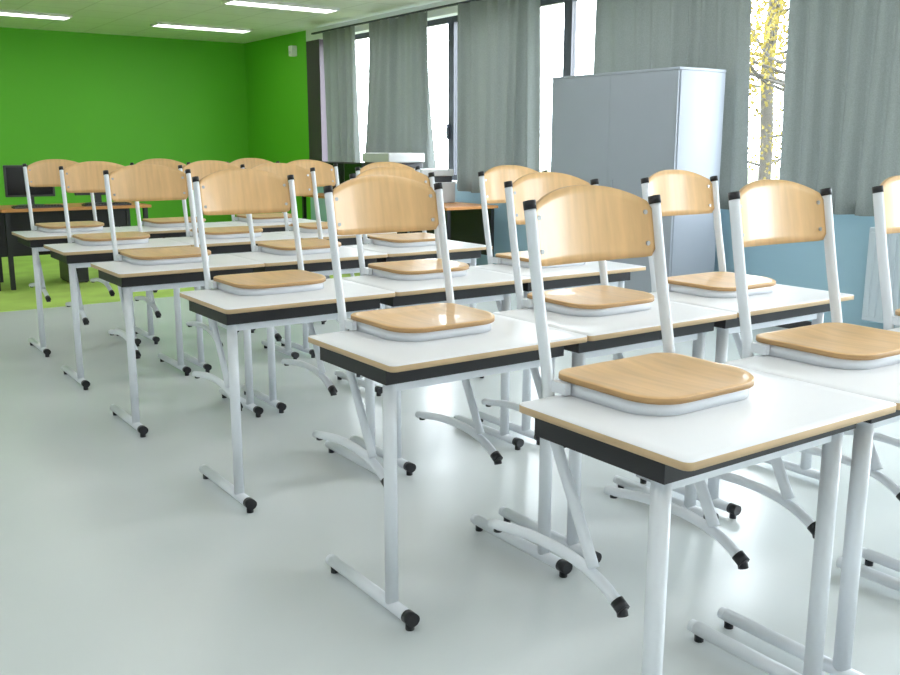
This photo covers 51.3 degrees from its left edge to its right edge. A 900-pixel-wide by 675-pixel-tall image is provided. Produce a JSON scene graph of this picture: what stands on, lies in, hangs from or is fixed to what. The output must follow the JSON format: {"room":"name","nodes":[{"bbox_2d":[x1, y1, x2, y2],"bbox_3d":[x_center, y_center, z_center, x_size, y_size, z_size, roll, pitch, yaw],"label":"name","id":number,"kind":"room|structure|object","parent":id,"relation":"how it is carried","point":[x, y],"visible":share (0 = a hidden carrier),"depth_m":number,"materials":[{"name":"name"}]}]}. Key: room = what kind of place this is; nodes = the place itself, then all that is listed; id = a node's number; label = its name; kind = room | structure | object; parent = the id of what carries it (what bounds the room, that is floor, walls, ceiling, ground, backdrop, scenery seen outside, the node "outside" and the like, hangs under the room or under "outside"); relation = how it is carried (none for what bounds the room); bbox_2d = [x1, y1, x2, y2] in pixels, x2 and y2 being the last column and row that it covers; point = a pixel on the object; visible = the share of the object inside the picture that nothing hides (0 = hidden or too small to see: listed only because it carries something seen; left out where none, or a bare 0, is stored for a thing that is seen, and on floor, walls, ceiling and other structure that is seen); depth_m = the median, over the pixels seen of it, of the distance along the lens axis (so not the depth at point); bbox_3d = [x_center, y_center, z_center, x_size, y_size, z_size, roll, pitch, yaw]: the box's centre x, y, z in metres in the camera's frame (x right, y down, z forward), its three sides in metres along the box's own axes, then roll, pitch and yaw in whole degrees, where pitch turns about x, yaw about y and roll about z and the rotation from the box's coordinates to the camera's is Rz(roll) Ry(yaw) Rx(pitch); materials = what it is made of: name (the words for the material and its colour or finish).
{"room":"classroom","nodes":[
{"label":"classroom","id":0,"kind":"room"},
{"bbox_2d":[0,27,248,225],"bbox_3d":[-6.464,-2.626,12.306,8.680,2.845,0.150,-8,14,-34],"label":"wall","id":1,"kind":"structure","parent":0,"point":[79,97],"depth_m":13.33,"materials":[{"name":"green paint"}]},
{"bbox_2d":[0,0,444,42],"bbox_3d":[-1.769,-2.729,5.503,8.680,0.100,16.120,-8,14,-34],"label":"ceiling","id":2,"kind":"structure","parent":0,"point":[113,17],"depth_m":11.26,"materials":[{"name":"paint"}]},
{"bbox_2d":[0,10,72,19],"bbox_3d":[-5.108,-3.778,10.928,1.280,0.030,0.300,-8,14,-34],"label":"ceiling light","id":3,"kind":"object","parent":2,"relation":"attached to","point":[2,12],"depth_m":11.05,"materials":[{"name":"white plastic"}]},
{"bbox_2d":[150,22,252,32],"bbox_3d":[-3.229,-4.041,12.229,1.280,0.030,0.300,-8,14,-34],"label":"ceiling light","id":4,"kind":"object","parent":2,"relation":"attached to","point":[157,24],"depth_m":12.20,"materials":[{"name":"white plastic"}]},
{"bbox_2d":[221,0,339,13],"bbox_3d":[-1.845,-3.646,10.308,1.280,0.030,0.300,-8,14,-34],"label":"ceiling light","id":5,"kind":"object","parent":2,"relation":"attached to","point":[251,3],"depth_m":10.28,"materials":[{"name":"white plastic"}]},
{"bbox_2d":[0,254,899,674],"bbox_3d":[-1.774,0.154,6.092,8.680,0.104,16.120,-8,14,-34],"label":"floor","id":6,"kind":"structure","parent":0,"point":[118,556],"depth_m":3.25,"materials":[{"name":"plastic"}]},
{"bbox_2d":[59,261,88,282],"bbox_3d":[-3.733,-0.760,9.287,0.180,0.400,0.406,-8,14,-34],"label":"computer tower","id":7,"kind":"object","parent":6,"relation":"on","point":[82,273],"visible":0.38,"depth_m":9.18,"materials":[{"name":"grey plastic"}]},
{"bbox_2d":[0,202,151,289],"bbox_3d":[-3.722,-0.931,9.263,1.370,0.746,0.700,-8,14,-34],"label":"computer desk","id":8,"kind":"object","parent":6,"relation":"on","point":[11,220],"visible":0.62,"depth_m":9.24,"materials":[{"name":"brown wood"}]},
{"bbox_2d":[3,165,54,205],"bbox_3d":[-4.037,-1.458,9.003,0.440,0.390,0.180,-7,13,-30],"label":"computer monitor","id":9,"kind":"object","parent":8,"relation":"on","point":[14,181],"visible":0.58,"depth_m":8.92,"materials":[{"name":"grey plastic"}]},
{"bbox_2d":[11,204,62,208],"bbox_3d":[-3.871,-1.231,8.807,0.440,0.024,0.140,-8,14,-34],"label":"keyboard","id":10,"kind":"object","parent":8,"relation":"on","point":[48,205],"visible":0.91,"depth_m":8.76,"materials":[{"name":"grey plastic"}]},
{"bbox_2d":[74,192,106,202],"bbox_3d":[-3.523,-1.530,9.359,0.440,0.390,0.180,-7,14,-31],"label":"computer monitor","id":11,"kind":"object","parent":8,"relation":"on","point":[98,199],"visible":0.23,"depth_m":9.37,"materials":[{"name":"grey plastic"}]},
{"bbox_2d":[82,202,131,206],"bbox_3d":[-3.356,-1.303,9.163,0.440,0.024,0.140,-8,14,-34],"label":"keyboard","id":12,"kind":"object","parent":8,"relation":"on","point":[113,203],"visible":0.88,"depth_m":9.10,"materials":[{"name":"grey plastic"}]},
{"bbox_2d":[12,227,140,356],"bbox_3d":[-2.469,-0.322,6.260,0.698,0.768,0.490,-8,14,-34],"label":"table","id":13,"kind":"object","parent":6,"relation":"on","point":[36,240],"visible":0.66,"depth_m":5.99,"materials":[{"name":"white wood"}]},
{"bbox_2d":[22,159,114,301],"bbox_3d":[-2.598,-0.740,6.363,0.447,0.921,0.526,-8,14,-35],"label":"chair","id":14,"kind":"object","parent":13,"relation":"on","point":[43,173],"visible":0.59,"depth_m":6.32,"materials":[{"name":"white wood"}]},
{"bbox_2d":[44,238,190,389],"bbox_3d":[-1.913,-0.157,5.461,0.698,0.768,0.490,-8,14,-34],"label":"table","id":15,"kind":"object","parent":6,"relation":"on","point":[75,255],"visible":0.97,"depth_m":5.23,"materials":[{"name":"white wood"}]},
{"bbox_2d":[59,161,160,324],"bbox_3d":[-2.030,-0.578,5.572,0.447,0.921,0.526,-8,14,-33],"label":"chair","id":16,"kind":"object","parent":15,"relation":"on","point":[83,177],"visible":0.69,"depth_m":5.54,"materials":[{"name":"white wood"}]},
{"bbox_2d":[91,254,264,437],"bbox_3d":[-1.321,0.015,4.622,0.698,0.768,0.490,-8,14,-34],"label":"table","id":17,"kind":"object","parent":6,"relation":"on","point":[132,278],"visible":0.78,"depth_m":4.40,"materials":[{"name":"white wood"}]},
{"bbox_2d":[103,164,222,358],"bbox_3d":[-1.455,-0.403,4.722,0.447,0.921,0.526,-8,14,-34],"label":"chair","id":18,"kind":"object","parent":17,"relation":"on","point":[138,182],"visible":0.75,"depth_m":4.73,"materials":[{"name":"white"}]},
{"bbox_2d":[121,222,238,343],"bbox_3d":[-1.898,-0.402,6.655,0.698,0.768,0.490,-8,14,-34],"label":"table","id":19,"kind":"object","parent":6,"relation":"on","point":[154,232],"visible":0.36,"depth_m":6.42,"materials":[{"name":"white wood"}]},
{"bbox_2d":[130,158,205,292],"bbox_3d":[-2.018,-0.822,6.765,0.447,0.921,0.526,-8,14,-35],"label":"chair","id":20,"kind":"object","parent":19,"relation":"on","point":[167,222],"visible":0.19,"depth_m":6.71,"materials":[{"name":"white wood"}]},
{"bbox_2d":[165,232,300,372],"bbox_3d":[-1.341,-0.237,5.856,0.698,0.768,0.490,-8,14,-34],"label":"table","id":21,"kind":"object","parent":6,"relation":"on","point":[232,245],"visible":0.48,"depth_m":5.64,"materials":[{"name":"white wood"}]},
{"bbox_2d":[178,160,262,238],"bbox_3d":[-1.448,-0.659,5.974,0.447,0.921,0.526,-8,14,-34],"label":"chair","id":22,"kind":"object","parent":21,"relation":"on","point":[203,168],"visible":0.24,"depth_m":5.94,"materials":[{"name":"white wood"}]},
{"bbox_2d":[216,218,325,332],"bbox_3d":[-1.326,-0.482,7.051,0.698,0.768,0.490,-8,14,-34],"label":"table","id":23,"kind":"object","parent":6,"relation":"on","point":[273,226],"visible":0.1,"depth_m":6.84,"materials":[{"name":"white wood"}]},
{"bbox_2d":[228,158,291,222],"bbox_3d":[-1.438,-0.903,7.167,0.447,0.921,0.526,-8,14,-34],"label":"chair","id":24,"kind":"object","parent":23,"relation":"on","point":[249,163],"visible":0.2,"depth_m":7.12,"materials":[{"name":"white wood"}]},
{"bbox_2d":[179,278,394,512],"bbox_3d":[-0.633,0.199,3.729,0.698,0.768,0.490,-8,14,-34],"label":"table","id":25,"kind":"object","parent":6,"relation":"on","point":[237,312],"visible":0.88,"depth_m":3.50,"materials":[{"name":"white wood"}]},
{"bbox_2d":[192,169,336,410],"bbox_3d":[-0.768,-0.219,3.829,0.447,0.921,0.526,-8,14,-34],"label":"chair","id":26,"kind":"object","parent":25,"relation":"on","point":[228,191],"visible":0.85,"depth_m":3.83,"materials":[{"name":"white"}]},
{"bbox_2d":[229,246,387,412],"bbox_3d":[-0.749,-0.065,5.017,0.698,0.768,0.490,-8,14,-34],"label":"table","id":27,"kind":"object","parent":6,"relation":"on","point":[321,263],"visible":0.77,"depth_m":4.81,"materials":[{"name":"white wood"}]},
{"bbox_2d":[244,163,348,341],"bbox_3d":[-0.860,-0.486,5.133,0.447,0.921,0.526,-8,14,-36],"label":"chair","id":28,"kind":"object","parent":27,"relation":"on","point":[305,184],"visible":0.43,"depth_m":5.16,"materials":[{"name":"white"}]},
{"bbox_2d":[270,231,396,357],"bbox_3d":[-0.769,-0.317,6.252,0.698,0.768,0.490,-8,14,-34],"label":"table","id":29,"kind":"object","parent":6,"relation":"on","point":[346,240],"visible":0.26,"depth_m":6.03,"materials":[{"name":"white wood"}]},
{"bbox_2d":[283,160,354,276],"bbox_3d":[-0.891,-0.737,6.360,0.447,0.921,0.526,-8,14,-33],"label":"chair","id":30,"kind":"object","parent":29,"relation":"on","point":[326,174],"visible":0.2,"depth_m":6.45,"materials":[{"name":"white wood"}]},
{"bbox_2d":[302,193,406,233],"bbox_3d":[-1.147,-1.298,11.076,0.630,0.746,1.550,-8,14,-34],"label":"desk","id":31,"kind":"object","parent":6,"relation":"on","point":[320,195],"visible":0.1,"depth_m":11.44,"materials":[{"name":"brown wood"}]},
{"bbox_2d":[322,161,343,188],"bbox_3d":[-1.385,-1.913,11.250,0.440,0.390,0.180,9,14,37],"label":"computer monitor","id":32,"kind":"object","parent":31,"relation":"on","point":[340,164],"visible":0.12,"depth_m":11.14,"materials":[{"name":"grey plastic"}]},
{"bbox_2d":[344,162,364,181],"bbox_3d":[-1.095,-1.831,10.848,0.180,0.390,0.440,-8,14,-34],"label":"computer monitor","id":33,"kind":"object","parent":31,"relation":"on","point":[349,167],"visible":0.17,"depth_m":10.86,"materials":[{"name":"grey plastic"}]},
{"bbox_2d":[347,240,492,377],"bbox_3d":[-0.178,-0.145,5.413,0.698,0.768,0.490,-8,14,-34],"label":"table","id":34,"kind":"object","parent":6,"relation":"on","point":[465,252],"visible":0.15,"depth_m":5.23,"materials":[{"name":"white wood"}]},
{"bbox_2d":[355,162,435,309],"bbox_3d":[-0.290,-0.566,5.528,0.447,0.921,0.526,-8,14,-34],"label":"chair","id":35,"kind":"object","parent":34,"relation":"on","point":[424,238],"visible":0.27,"depth_m":5.42,"materials":[{"name":"white wood"}]},
{"bbox_2d":[342,267,530,475],"bbox_3d":[-0.062,0.119,4.125,0.698,0.768,0.490,-8,14,-34],"label":"table","id":36,"kind":"object","parent":6,"relation":"on","point":[479,285],"visible":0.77,"depth_m":3.98,"materials":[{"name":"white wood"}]},
{"bbox_2d":[349,167,468,280],"bbox_3d":[-0.185,-0.300,4.232,0.447,0.921,0.526,-8,14,-33],"label":"chair","id":37,"kind":"object","parent":36,"relation":"on","point":[419,269],"visible":0.23,"depth_m":4.15,"materials":[{"name":"white wood"}]},
{"bbox_2d":[308,313,586,630],"bbox_3d":[-0.007,0.371,2.892,0.698,0.768,0.490,-8,14,-34],"label":"table","id":38,"kind":"object","parent":6,"relation":"on","point":[511,344],"visible":0.94,"depth_m":2.68,"materials":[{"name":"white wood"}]},
{"bbox_2d":[312,175,502,486],"bbox_3d":[-0.133,-0.048,2.998,0.447,0.921,0.526,-8,14,-34],"label":"chair","id":39,"kind":"object","parent":38,"relation":"on","point":[371,204],"visible":0.88,"depth_m":2.99,"materials":[{"name":"white"}]},
{"bbox_2d":[410,202,497,263],"bbox_3d":[-0.225,-1.034,9.795,0.630,0.746,1.550,-8,14,-34],"label":"desk","id":40,"kind":"object","parent":6,"relation":"on","point":[464,221],"visible":0.38,"depth_m":9.52,"materials":[{"name":"brown wood"}]},
{"bbox_2d":[360,153,423,168],"bbox_3d":[-0.662,-1.761,10.236,0.580,0.500,0.580,-8,14,-34],"label":"printer","id":41,"kind":"object","parent":40,"relation":"on","point":[412,160],"visible":0.29,"depth_m":10.04,"materials":[{"name":"grey plastic"}]},
{"bbox_2d":[420,168,454,202],"bbox_3d":[-0.287,-1.576,9.732,0.520,0.340,0.460,-8,14,-34],"label":"printer","id":42,"kind":"object","parent":40,"relation":"on","point":[444,176],"visible":0.26,"depth_m":9.63,"materials":[{"name":"grey plastic"}]},
{"bbox_2d":[469,261,645,444],"bbox_3d":[0.510,0.039,4.521,0.698,0.768,0.490,-8,14,-34],"label":"table","id":43,"kind":"object","parent":6,"relation":"on","point":[587,274],"visible":0.27,"depth_m":4.32,"materials":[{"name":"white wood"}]},
{"bbox_2d":[478,165,584,311],"bbox_3d":[0.395,-0.382,4.634,0.447,0.921,0.526,-8,14,-36],"label":"chair","id":44,"kind":"object","parent":43,"relation":"on","point":[491,182],"visible":0.33,"depth_m":4.57,"materials":[{"name":"white wood"}]},
{"bbox_2d":[493,298,736,562],"bbox_3d":[0.565,0.291,3.288,0.698,0.768,0.490,-8,14,-34],"label":"table","id":45,"kind":"object","parent":6,"relation":"on","point":[625,332],"visible":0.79,"depth_m":3.10,"materials":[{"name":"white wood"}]},
{"bbox_2d":[481,172,653,447],"bbox_3d":[0.451,-0.129,3.402,0.447,0.921,0.526,-8,14,-34],"label":"chair","id":46,"kind":"object","parent":45,"relation":"on","point":[603,299],"visible":0.44,"depth_m":3.32,"materials":[{"name":"beech plywood"},{"name":"white painted steel"},{"name":"black plastic"}]},
{"bbox_2d":[550,66,725,292],"bbox_3d":[1.444,-1.152,7.562,0.522,1.885,1.378,-8,14,-34],"label":"storage cabinet","id":47,"kind":"object","parent":6,"relation":"on","point":[616,129],"visible":0.58,"depth_m":7.09,"materials":[{"name":"metal"}]},
{"bbox_2d":[519,363,895,674],"bbox_3d":[0.572,0.523,2.158,0.698,0.768,0.490,-8,14,-34],"label":"table","id":48,"kind":"object","parent":6,"relation":"on","point":[780,416],"visible":0.92,"depth_m":1.97,"materials":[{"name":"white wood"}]},
{"bbox_2d":[487,185,754,617],"bbox_3d":[0.428,0.106,2.251,0.447,0.921,0.526,-8,14,-34],"label":"chair","id":49,"kind":"object","parent":48,"relation":"on","point":[575,223],"visible":0.89,"depth_m":2.22,"materials":[{"name":"beech plywood"},{"name":"white painted steel"},{"name":"black plastic"}]},
{"bbox_2d":[635,284,853,518],"bbox_3d":[1.137,0.211,3.684,0.698,0.768,0.490,-8,14,-34],"label":"table","id":50,"kind":"object","parent":6,"relation":"on","point":[787,304],"visible":0.31,"depth_m":3.47,"materials":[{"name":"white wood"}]},
{"bbox_2d":[641,170,775,358],"bbox_3d":[1.014,-0.208,3.792,0.447,0.921,0.526,-8,14,-34],"label":"chair","id":51,"kind":"object","parent":50,"relation":"on","point":[682,192],"visible":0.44,"depth_m":3.82,"materials":[{"name":"beech plywood"},{"name":"white painted steel"},{"name":"black plastic"}]},
{"bbox_2d":[717,355,899,674],"bbox_3d":[1.144,0.443,2.553,0.698,0.768,0.490,-8,14,-34],"label":"table","id":52,"kind":"object","parent":6,"relation":"on","point":[883,383],"visible":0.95,"depth_m":2.31,"materials":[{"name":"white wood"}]},
{"bbox_2d":[714,179,899,538],"bbox_3d":[1.025,0.023,2.664,0.447,0.921,0.526,-8,14,-33],"label":"chair","id":53,"kind":"object","parent":52,"relation":"on","point":[766,211],"visible":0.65,"depth_m":2.64,"materials":[{"name":"beech plywood"},{"name":"white painted steel"},{"name":"black plastic"}]},
{"bbox_2d":[862,227,899,327],"bbox_3d":[3.446,-0.178,5.525,0.117,0.800,2.100,-8,14,-34],"label":"radiator","id":54,"kind":"object","parent":6,"relation":"on","point":[872,310],"visible":0.52,"depth_m":6.25,"materials":[{"name":"white metal"}]},
{"bbox_2d":[862,327,899,571],"bbox_3d":[1.716,0.363,2.949,0.698,0.768,0.490,-8,14,-34],"label":"table","id":55,"kind":"object","parent":6,"relation":"on","point":[870,556],"visible":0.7,"depth_m":2.98,"materials":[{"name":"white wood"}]},
{"bbox_2d":[843,175,899,447],"bbox_3d":[1.603,-0.058,3.064,0.447,0.921,0.526,-8,14,-33],"label":"chair","id":56,"kind":"object","parent":55,"relation":"on","point":[886,196],"visible":0.6,"depth_m":2.99,"materials":[{"name":"beech plywood"},{"name":"white painted steel"},{"name":"black plastic"}]},
{"bbox_2d":[245,0,894,328],"bbox_3d":[1.651,-1.765,8.167,0.300,2.845,16.120,-8,14,-34],"label":"wall","id":57,"kind":"structure","parent":0,"point":[286,98],"depth_m":12.44,"materials":[{"name":"green paint"}]},
{"bbox_2d":[288,45,296,56],"bbox_3d":[-2.167,-3.940,12.890,0.100,0.140,0.100,-8,14,-34],"label":"sensor","id":58,"kind":"object","parent":57,"relation":"attached to","point":[292,49],"visible":1,"depth_m":12.85,"materials":[{"name":"white plastic"}]},
{"bbox_2d":[355,32,368,40],"bbox_3d":[-1.236,-2.979,12.071,0.105,1.750,1.300,-8,14,-34],"label":"window","id":59,"kind":"structure","parent":57,"relation":"in","point":[362,35],"depth_m":11.71,"materials":[{"name":"grey"}]},
{"bbox_2d":[311,0,480,34],"bbox_3d":[1.917,-2.913,7.109,0.030,0.020,12.900,-8,14,-34],"label":"rail","id":60,"kind":"object","parent":57,"relation":"attached to","point":[467,1],"visible":1,"depth_m":10.56,"materials":[{"name":"grey metal"}]},
{"bbox_2d":[323,26,360,161],"bbox_3d":[-1.389,-2.920,11.911,0.113,1.902,0.898,-8,14,-34],"label":"curtain","id":61,"kind":"object","parent":60,"relation":"hanging from","point":[339,50],"visible":0.84,"depth_m":11.81,"materials":[{"name":"fabric"}]},
{"bbox_2d":[365,10,435,168],"bbox_3d":[-0.642,-2.700,10.840,0.128,1.902,1.683,-8,14,-34],"label":"curtain","id":62,"kind":"object","parent":60,"relation":"hanging from","point":[399,120],"visible":0.76,"depth_m":10.71,"materials":[{"name":"fabric"}]},
{"bbox_2d":[457,0,539,192],"bbox_3d":[0.449,-2.389,9.329,0.128,1.902,1.338,-8,14,-34],"label":"curtain","id":63,"kind":"object","parent":60,"relation":"hanging from","point":[498,41],"visible":0.9,"depth_m":9.27,"materials":[{"name":"fabric"}]},
{"bbox_2d":[593,0,750,209],"bbox_3d":[1.735,-2.023,7.549,0.109,1.902,1.734,-8,14,-34],"label":"curtain","id":64,"kind":"object","parent":60,"relation":"hanging from","point":[630,35],"visible":0.33,"depth_m":7.25,"materials":[{"name":"fabric"}]},
{"bbox_2d":[779,0,899,215],"bbox_3d":[2.924,-1.687,5.919,0.128,1.902,1.865,-8,14,-34],"label":"curtain","id":65,"kind":"object","parent":60,"relation":"hanging from","point":[841,123],"visible":0.91,"depth_m":6.32,"materials":[{"name":"fabric"}]},
{"bbox_2d":[427,17,450,168],"bbox_3d":[-0.423,-2.747,10.943,0.105,1.750,1.520,-8,14,-34],"label":"window","id":66,"kind":"structure","parent":57,"relation":"in","point":[447,20],"depth_m":10.36,"materials":[{"name":"grey metal"}]},
{"bbox_2d":[451,0,567,179],"bbox_3d":[0.557,-2.467,9.583,0.105,1.750,1.880,-8,14,-34],"label":"window","id":67,"kind":"structure","parent":57,"relation":"in","point":[543,3],"depth_m":10.22,"materials":[{"name":"grey"}]},
{"bbox_2d":[567,0,578,75],"bbox_3d":[1.642,-2.158,8.079,0.105,1.750,1.880,-8,14,-34],"label":"window","id":68,"kind":"structure","parent":57,"relation":"in","point":[572,4],"depth_m":8.70,"materials":[{"name":"grey"}]},
{"bbox_2d":[467,263,811,328],"bbox_3d":[1.521,-0.393,8.355,0.015,0.080,16.120,-8,14,-34],"label":"baseboard","id":69,"kind":"structure","parent":57,"relation":"attached to","point":[802,323],"depth_m":6.91,"materials":[{"name":"grey plastic"}]},
{"label":"outside","id":70,"kind":"structure","parent":0,"visible":0},
{"bbox_2d":[540,168,779,182],"bbox_3d":[19.259,-4.612,31.074,54.820,0.100,75.000,-8,14,-34],"label":"ground","id":71,"kind":"structure","parent":70,"point":[752,175],"depth_m":57.17,"materials":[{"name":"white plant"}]},
{"bbox_2d":[748,0,788,179],"bbox_3d":[5.004,-3.735,13.157,5.153,5.325,5.200,-4,12,-18],"label":"autumn tree","id":72,"kind":"object","parent":71,"relation":"on","point":[765,77],"visible":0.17,"depth_m":13.53,"materials":[{"name":"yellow plant"}]},
{"bbox_2d":[748,0,788,179],"bbox_3d":[5.934,-5.103,16.947,6.514,6.491,5.604,-10,15,-41],"label":"autumn tree","id":73,"kind":"object","parent":71,"relation":"on","point":[767,118],"visible":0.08,"depth_m":16.92,"materials":[{"name":"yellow plant"}]}
]}

